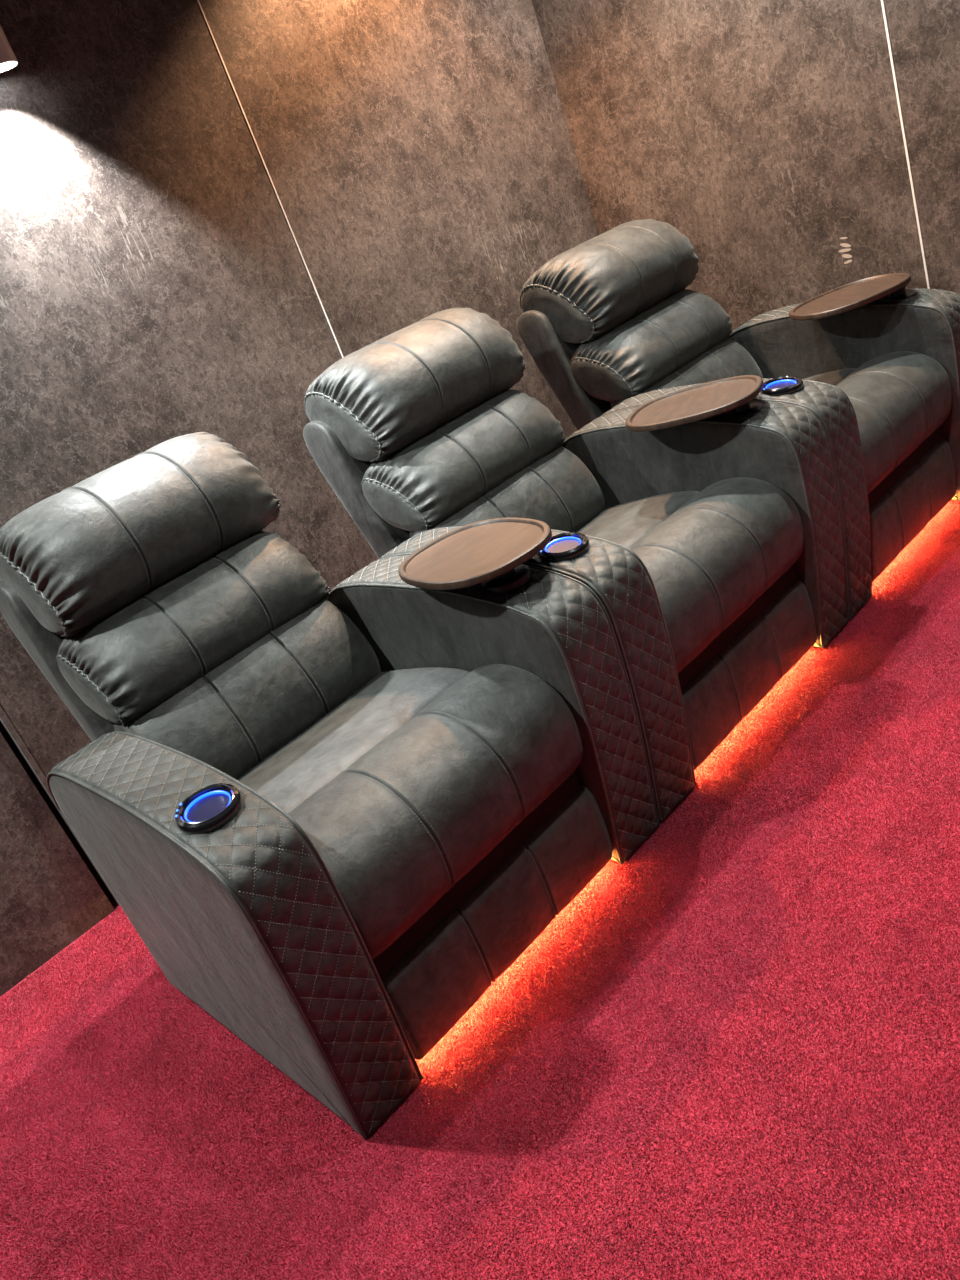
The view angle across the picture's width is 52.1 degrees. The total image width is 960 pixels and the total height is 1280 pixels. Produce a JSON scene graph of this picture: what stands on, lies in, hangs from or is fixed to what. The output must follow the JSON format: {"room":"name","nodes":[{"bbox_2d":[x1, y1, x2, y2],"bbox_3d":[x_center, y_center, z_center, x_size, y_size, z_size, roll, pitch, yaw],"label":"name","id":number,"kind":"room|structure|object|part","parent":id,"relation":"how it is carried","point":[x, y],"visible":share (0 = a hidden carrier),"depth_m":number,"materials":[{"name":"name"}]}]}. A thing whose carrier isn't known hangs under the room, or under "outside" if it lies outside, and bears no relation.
{"room":"home theater","nodes":[
{"label":"home theater","id":0,"kind":"room"},
{"bbox_2d":[0,722,113,902],"bbox_3d":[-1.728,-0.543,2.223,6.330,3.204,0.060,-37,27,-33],"label":"trim strip","id":1,"kind":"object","parent":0,"point":[3,731],"depth_m":2.76,"materials":[{"name":"black"}]},
{"bbox_2d":[0,0,598,995],"bbox_3d":[-1.735,-0.500,2.134,6.180,3.204,0.050,-37,27,-33],"label":"wall","id":2,"kind":"structure","parent":0,"point":[419,156],"depth_m":2.90,"materials":[{"name":"paint"}]},
{"bbox_2d":[0,25,17,72],"bbox_3d":[-1.202,-1.454,2.399,0.080,0.113,0.114,-37,27,-33],"label":"wall lamp","id":3,"kind":"object","parent":2,"relation":"attached to","point":[8,60],"visible":1,"depth_m":2.38,"materials":[{"name":"beige"}]},
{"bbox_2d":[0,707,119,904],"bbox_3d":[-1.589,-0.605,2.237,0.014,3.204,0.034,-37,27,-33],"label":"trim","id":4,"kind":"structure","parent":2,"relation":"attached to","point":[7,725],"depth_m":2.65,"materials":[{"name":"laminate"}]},
{"bbox_2d":[197,0,342,357],"bbox_3d":[-0.614,-1.343,3.010,0.004,3.200,0.002,-37,27,-33],"label":"trim","id":5,"kind":"structure","parent":2,"relation":"attached to","point":[197,0],"depth_m":2.98,"materials":[{"name":"silver metal"}]},
{"bbox_2d":[0,501,959,1279],"bbox_3d":[0.605,1.024,0.911,6.430,0.046,5.602,-37,27,-33],"label":"floor","id":6,"kind":"structure","parent":0,"point":[737,1271],"depth_m":1.77,"materials":[{"name":"carpet"}]},
{"bbox_2d":[0,432,659,1139],"bbox_3d":[-0.430,0.141,2.207,0.947,1.156,1.162,-37,27,-33],"label":"recliner","id":7,"kind":"object","parent":6,"relation":"on","point":[330,822],"visible":0.97,"depth_m":2.03,"materials":[{"name":"grey leather"}]},
{"bbox_3d":[-0.721,0.038,2.496,0.650,0.740,0.331,-37,27,-33],"label":"frame","id":8,"kind":"part","parent":7,"relation":"part of","materials":[{"name":"grey leather"}]},
{"bbox_3d":[-0.533,0.542,1.982,0.155,0.712,0.902,-37,27,-33],"label":"armrest","id":9,"kind":"part","parent":7,"relation":"part of","materials":[{"name":"grey leather"}]},
{"bbox_2d":[114,599,380,779],"bbox_3d":[-0.555,0.136,2.357,0.642,0.340,0.299,-37,27,-33],"label":"lumbar cushion","id":10,"kind":"object","parent":7,"relation":"on","point":[248,695],"depth_m":2.25,"materials":[{"name":"grey leather"}]},
{"bbox_2d":[398,517,551,592],"bbox_3d":[-0.004,-0.166,2.142,0.304,0.078,0.368,-33,25,-26],"label":"tray table","id":11,"kind":"object","parent":7,"relation":"on","point":[491,553],"visible":1,"depth_m":2.09,"materials":[{"name":"brown wood"}]},
{"bbox_3d":[0.050,-0.146,2.075,0.046,0.060,0.046,-33,25,-26],"label":"post","id":12,"kind":"part","parent":11,"relation":"part of","materials":[{"name":"black plastic"}]},
{"bbox_3d":[-0.004,0.139,2.411,0.155,0.712,0.902,-37,27,-33],"label":"armrest","id":13,"kind":"part","parent":7,"relation":"part of","materials":[{"name":"grey leather"}]},
{"bbox_3d":[0.051,0.557,2.010,0.641,0.215,0.060,-37,27,-33],"label":"kick panel","id":14,"kind":"part","parent":7,"relation":"part of","materials":[{"name":"grey leather"}]},
{"bbox_2d":[303,308,848,821],"bbox_3d":[0.205,-0.344,2.722,0.947,1.156,1.162,-37,27,-33],"label":"recliner","id":15,"kind":"object","parent":6,"relation":"on","point":[711,548],"visible":0.78,"depth_m":2.62,"materials":[{"name":"grey leather"}]},
{"bbox_3d":[-0.086,-0.446,3.010,0.650,0.740,0.331,-37,27,-33],"label":"frame","id":16,"kind":"part","parent":15,"relation":"part of","materials":[{"name":"grey leather"}]},
{"bbox_2d":[409,445,604,537],"bbox_3d":[0.080,-0.348,2.872,0.642,0.340,0.299,-37,27,-33],"label":"lumbar cushion","id":17,"kind":"object","parent":15,"relation":"on","point":[562,487],"depth_m":2.79,"materials":[{"name":"grey leather"}]},
{"bbox_3d":[0.102,0.058,2.496,0.155,0.712,0.902,-37,27,-33],"label":"armrest","id":18,"kind":"part","parent":15,"relation":"part of","materials":[{"name":"grey leather"}]},
{"bbox_2d":[625,375,763,431],"bbox_3d":[0.583,-0.610,2.646,0.368,0.078,0.304,-8,26,29],"label":"tray table","id":19,"kind":"object","parent":15,"relation":"on","point":[729,395],"visible":0.95,"depth_m":2.60,"materials":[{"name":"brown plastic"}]},
{"bbox_3d":[0.662,-0.614,2.609,0.046,0.060,0.046,-8,26,29],"label":"post","id":20,"kind":"part","parent":19,"relation":"part of","materials":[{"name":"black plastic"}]},
{"bbox_3d":[0.690,-0.619,2.595,0.046,0.060,0.046,-8,26,29],"label":"post","id":21,"kind":"part","parent":19,"relation":"part of","materials":[{"name":"black plastic"}]},
{"bbox_3d":[0.631,-0.346,2.925,0.155,0.712,0.902,-37,27,-33],"label":"armrest","id":22,"kind":"part","parent":15,"relation":"part of","materials":[{"name":"grey leather"}]},
{"bbox_3d":[0.686,0.073,2.525,0.641,0.215,0.060,-37,27,-33],"label":"kick panel","id":23,"kind":"part","parent":15,"relation":"part of","materials":[{"name":"grey leather"}]},
{"bbox_2d":[517,219,959,619],"bbox_3d":[0.840,-0.828,3.236,0.947,1.156,1.162,-37,27,-33],"label":"recliner","id":24,"kind":"object","parent":6,"relation":"on","point":[611,322],"visible":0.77,"depth_m":3.15,"materials":[{"name":"grey leather"}]},
{"bbox_3d":[0.549,-0.931,3.525,0.650,0.740,0.331,-37,27,-33],"label":"frame","id":25,"kind":"part","parent":24,"relation":"part of","materials":[{"name":"grey leather"}]},
{"bbox_2d":[611,338,762,408],"bbox_3d":[0.715,-0.833,3.386,0.642,0.340,0.299,-37,27,-33],"label":"lumbar cushion","id":26,"kind":"object","parent":24,"relation":"on","point":[703,360],"depth_m":3.27,"materials":[{"name":"grey leather"}]},
{"bbox_3d":[0.737,-0.426,3.011,0.155,0.712,0.902,-37,27,-33],"label":"armrest","id":27,"kind":"part","parent":24,"relation":"part of","materials":[{"name":"grey leather"}]},
{"bbox_3d":[1.266,-0.830,3.439,0.155,0.712,0.902,-37,27,-33],"label":"armrest","id":28,"kind":"part","parent":24,"relation":"part of","materials":[{"name":"grey leather"}]},
{"bbox_2d":[789,273,916,319],"bbox_3d":[1.187,-1.067,3.127,0.382,0.078,0.304,-25,23,-7],"label":"tray table","id":29,"kind":"object","parent":24,"relation":"on","point":[858,293],"visible":0.91,"depth_m":3.09,"materials":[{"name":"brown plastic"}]},
{"bbox_3d":[1.325,-1.103,3.110,0.046,0.060,0.046,-25,23,-7],"label":"post","id":30,"kind":"part","parent":29,"relation":"part of","materials":[{"name":"black plastic"}]},
{"bbox_3d":[1.321,-0.412,3.039,0.641,0.215,0.060,-37,27,-33],"label":"kick panel","id":31,"kind":"part","parent":24,"relation":"part of","materials":[{"name":"grey leather"}]},
{"bbox_2d":[532,0,959,331],"bbox_3d":[2.098,-1.856,1.777,0.040,3.204,5.352,-37,27,-33],"label":"wall","id":32,"kind":"structure","parent":0,"point":[768,134],"depth_m":3.30,"materials":[{"name":"paint"}]},
{"bbox_2d":[838,237,851,263],"bbox_3d":[1.233,-1.316,3.316,0.001,0.088,0.047,-37,27,-33],"label":"sign","id":33,"kind":"object","parent":32,"relation":"attached to","point":[841,244],"depth_m":3.31,"materials":[{"name":"beige"}]},
{"bbox_2d":[881,0,929,288],"bbox_3d":[1.141,-1.955,2.828,0.002,3.200,0.006,-37,27,-33],"label":"trim","id":34,"kind":"structure","parent":32,"relation":"attached to","point":[882,2],"depth_m":3.02,"materials":[{"name":"silver metal"}]}
]}

